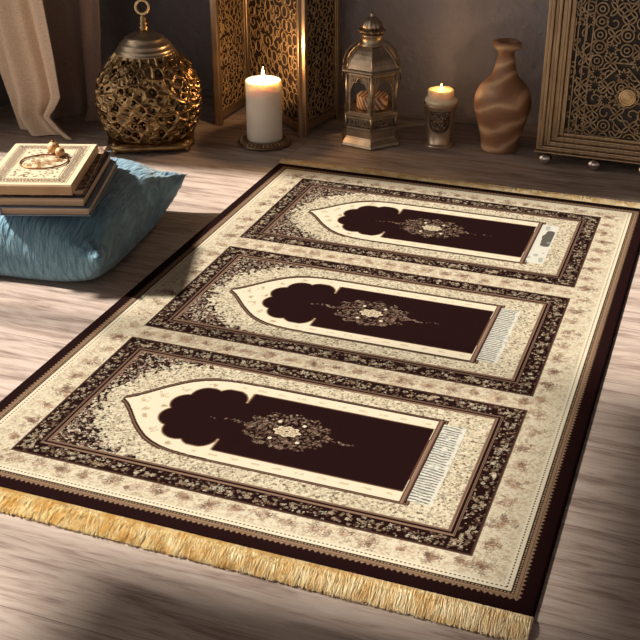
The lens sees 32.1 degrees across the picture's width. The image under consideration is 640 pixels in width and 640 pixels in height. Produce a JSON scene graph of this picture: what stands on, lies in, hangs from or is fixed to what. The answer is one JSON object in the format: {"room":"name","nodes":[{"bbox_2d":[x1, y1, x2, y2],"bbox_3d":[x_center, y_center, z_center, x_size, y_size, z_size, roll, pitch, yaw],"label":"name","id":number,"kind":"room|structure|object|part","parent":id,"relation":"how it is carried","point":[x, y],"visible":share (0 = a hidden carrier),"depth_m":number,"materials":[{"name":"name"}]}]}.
{"room":"prayer room","nodes":[
{"label":"prayer room","id":0,"kind":"room"},
{"bbox_2d":[0,73,10,106],"bbox_3d":[-2.079,-1.208,1.540,0.150,3.200,5.430,10,30,18],"label":"wall","id":1,"kind":"structure","parent":0,"point":[4,98],"depth_m":4.18,"materials":[{"name":"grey paint"}]},
{"bbox_2d":[0,87,639,639],"bbox_3d":[-0.609,0.477,1.878,8.500,0.100,5.530,10,30,18],"label":"floor","id":2,"kind":"structure","parent":0,"point":[57,583],"depth_m":2.02,"materials":[{"name":"brown wood"}]},
{"bbox_2d":[0,0,71,139],"bbox_3d":[-1.048,-1.677,3.376,0.425,2.298,0.069,10,30,18],"label":"linen curtain","id":3,"kind":"object","parent":2,"relation":"on","point":[27,63],"visible":1,"depth_m":3.77,"materials":[{"name":"beige fabric"}]},
{"bbox_2d":[43,0,101,120],"bbox_3d":[-0.928,-1.765,3.540,0.452,2.297,0.118,6,29,12],"label":"drape","id":4,"kind":"object","parent":2,"relation":"on","point":[73,25],"visible":0.7,"depth_m":3.94,"materials":[{"name":"brown fabric"}]},
{"bbox_2d":[0,157,187,281],"bbox_3d":[-0.727,-0.303,3.041,0.554,0.185,0.612,7,29,13],"label":"floor cushion","id":5,"kind":"object","parent":2,"relation":"on","point":[137,195],"visible":0.58,"depth_m":2.82,"materials":[{"name":"blue fabric"}]},
{"bbox_2d":[0,158,118,215],"bbox_3d":[-0.675,-0.353,2.911,0.226,0.022,0.365,1,28,2],"label":"book","id":6,"kind":"object","parent":5,"relation":"on","point":[88,210],"visible":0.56,"depth_m":2.76,"materials":[{"name":"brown paper"}]},
{"bbox_2d":[0,151,112,207],"bbox_3d":[-0.705,-0.371,2.893,0.262,0.026,0.345,1,28,2],"label":"book","id":7,"kind":"object","parent":6,"relation":"on","point":[5,201],"visible":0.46,"depth_m":2.75,"materials":[{"name":"brown paper"}]},
{"bbox_2d":[0,146,106,195],"bbox_3d":[-0.703,-0.389,2.881,0.246,0.015,0.325,0,28,0],"label":"book","id":8,"kind":"object","parent":7,"relation":"on","point":[82,188],"visible":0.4,"depth_m":2.82,"materials":[{"name":"brown paper"}]},
{"bbox_2d":[0,144,98,194],"bbox_3d":[-0.707,-0.387,2.832,0.222,0.026,0.305,1,28,2],"label":"book","id":9,"kind":"object","parent":8,"relation":"on","point":[15,179],"visible":0.93,"depth_m":2.78,"materials":[{"name":"beige paper"}]},
{"bbox_2d":[19,154,68,168],"bbox_3d":[-0.703,-0.404,2.830,0.124,0.004,0.108,-3,28,-6],"label":"ring","id":10,"kind":"object","parent":9,"relation":"on","point":[39,155],"visible":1,"depth_m":2.82,"materials":[{"name":"orange metal"}]},
{"bbox_2d":[47,140,59,153],"bbox_3d":[-0.691,-0.448,2.879,0.033,0.036,0.033,10,30,18],"label":"bead","id":11,"kind":"object","parent":9,"relation":"on","point":[51,147],"visible":0.92,"depth_m":2.87,"materials":[{"name":"gold metal"}]},
{"bbox_2d":[55,147,64,156],"bbox_3d":[-0.669,-0.432,2.861,0.025,0.025,0.025,10,30,18],"label":"bead","id":12,"kind":"object","parent":9,"relation":"on","point":[59,151],"visible":1,"depth_m":2.85,"materials":[{"name":"gold metal"}]},
{"bbox_2d":[94,0,201,153],"bbox_3d":[-0.579,-0.828,3.717,0.291,0.480,0.291,-3,28,-6],"label":"lantern","id":13,"kind":"object","parent":2,"relation":"on","point":[167,127],"visible":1,"depth_m":3.63,"materials":[{"name":"gold metal"}]},
{"bbox_3d":[-0.579,-0.976,3.638,0.036,0.057,0.036,-3,28,-6],"label":"knob","id":14,"kind":"part","parent":13,"relation":"part of","materials":[{"name":"gold metal"}]},
{"bbox_3d":[-0.579,-0.919,3.669,0.200,0.074,0.200,-3,28,-6],"label":"lid","id":15,"kind":"part","parent":13,"relation":"part of","materials":[{"name":"brown metal"}]},
{"bbox_2d":[108,120,194,152],"bbox_3d":[-0.578,-0.636,3.819,0.291,0.024,0.291,-3,28,-6],"label":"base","id":16,"kind":"object","parent":13,"relation":"attached to","point":[117,145],"depth_m":3.70,"materials":[{"name":"gold metal"}]},
{"bbox_2d":[238,133,291,150],"bbox_3d":[-0.189,-0.616,3.803,0.185,0.022,0.185,10,30,18],"label":"dish","id":17,"kind":"object","parent":2,"relation":"on","point":[286,140],"visible":0.7,"depth_m":3.75,"materials":[{"name":"brown metal"}]},
{"bbox_2d":[245,68,282,142],"bbox_3d":[-0.189,-0.730,3.742,0.121,0.246,0.121,10,30,18],"label":"pillar candle","id":18,"kind":"object","parent":17,"relation":"on","point":[263,92],"visible":1,"depth_m":3.71,"materials":[{"name":"beige wax"}]},
{"bbox_2d":[209,0,339,137],"bbox_3d":[-0.164,-1.313,3.700,0.388,1.350,0.266,13,31,23],"label":"folding screen","id":19,"kind":"object","parent":2,"relation":"on","point":[297,42],"visible":0.93,"depth_m":3.89,"materials":[{"name":"brown wood"}]},
{"bbox_3d":[-0.319,-1.347,3.764,0.024,1.350,0.256,10,30,19],"label":"panel frame","id":20,"kind":"part","parent":19,"relation":"part of","materials":[{"name":"brown wood"}]},
{"bbox_3d":[-0.167,-1.317,3.707,0.024,1.350,0.422,-15,31,-26],"label":"panel frame","id":21,"kind":"part","parent":19,"relation":"part of","materials":[{"name":"brown wood"}]},
{"bbox_3d":[-0.001,-1.281,3.639,0.024,1.350,0.244,15,31,26],"label":"panel frame","id":22,"kind":"part","parent":19,"relation":"part of","materials":[{"name":"brown wood"}]},
{"bbox_2d":[0,158,639,639],"bbox_3d":[0.101,-0.018,2.683,1.174,0.015,1.914,10,30,18],"label":"rug","id":23,"kind":"object","parent":2,"relation":"on","point":[375,387],"visible":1,"depth_m":2.34,"materials":[{"name":"beige fabric"}]},
{"bbox_2d":[341,12,400,150],"bbox_3d":[0.172,-0.811,3.728,0.201,0.433,0.227,1,28,1],"label":"lantern","id":24,"kind":"object","parent":2,"relation":"on","point":[371,61],"visible":0.95,"depth_m":3.69,"materials":[{"name":"brown metal"}]},
{"bbox_3d":[0.172,-0.717,3.778,0.178,0.010,0.206,1,28,1],"label":"sill","id":25,"kind":"part","parent":24,"relation":"part of","materials":[{"name":"brown metal"}]},
{"bbox_3d":[0.172,-0.694,3.790,0.174,0.042,0.199,1,28,1],"label":"band frame","id":26,"kind":"part","parent":24,"relation":"part of","materials":[{"name":"brown metal"}]},
{"bbox_3d":[0.172,-0.875,3.717,0.202,0.138,0.024,1,28,1],"label":"bail handle","id":27,"kind":"part","parent":24,"relation":"part of","materials":[{"name":"brown metal"}]},
{"bbox_2d":[357,90,387,110],"bbox_3d":[0.178,-0.749,3.771,0.106,0.050,0.106,10,30,18],"label":"candle","id":28,"kind":"object","parent":24,"relation":"on","point":[381,97],"visible":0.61,"depth_m":3.74,"materials":[{"name":"wax"}]},
{"bbox_3d":[0.172,-0.951,3.654,0.095,0.017,0.095,1,28,1],"label":"crown","id":29,"kind":"part","parent":24,"relation":"part of","materials":[{"name":"brown metal"}]},
{"bbox_2d":[422,99,458,148],"bbox_3d":[0.406,-0.668,3.766,0.121,0.146,0.121,3,28,7],"label":"metal cup","id":30,"kind":"object","parent":2,"relation":"on","point":[439,121],"visible":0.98,"depth_m":3.73,"materials":[{"name":"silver metal"}]},
{"bbox_2d":[425,84,457,106],"bbox_3d":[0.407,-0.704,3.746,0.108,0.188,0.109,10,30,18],"label":"votive candle","id":31,"kind":"object","parent":30,"relation":"in","point":[438,96],"visible":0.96,"depth_m":3.69,"materials":[{"name":"beige wax"}]},
{"bbox_2d":[474,38,531,153],"bbox_3d":[0.604,-0.740,3.668,0.189,0.364,0.189,10,30,18],"label":"clay vase","id":32,"kind":"object","parent":2,"relation":"on","point":[502,101],"visible":1,"depth_m":3.61,"materials":[{"name":"brown ceramic"}]},
{"bbox_2d":[534,0,639,174],"bbox_3d":[1.046,-0.956,3.373,0.668,1.020,0.259,10,30,19],"label":"base cabinet","id":33,"kind":"object","parent":2,"relation":"on","point":[589,108],"visible":1,"depth_m":3.46,"materials":[{"name":"brown wood"}]},
{"bbox_2d":[99,0,548,124],"bbox_3d":[1.569,-1.969,2.953,5.870,3.200,0.120,10,30,18],"label":"wall","id":34,"kind":"structure","parent":0,"point":[448,43],"depth_m":3.93,"materials":[{"name":"grey paint"}]},
{"bbox_2d":[132,82,537,131],"bbox_3d":[1.620,-0.524,3.620,5.720,0.022,0.012,10,30,18],"label":"baseboard","id":35,"kind":"structure","parent":34,"relation":"attached to","point":[471,121],"depth_m":4.03,"materials":[{"name":"brown wood"}]}
]}

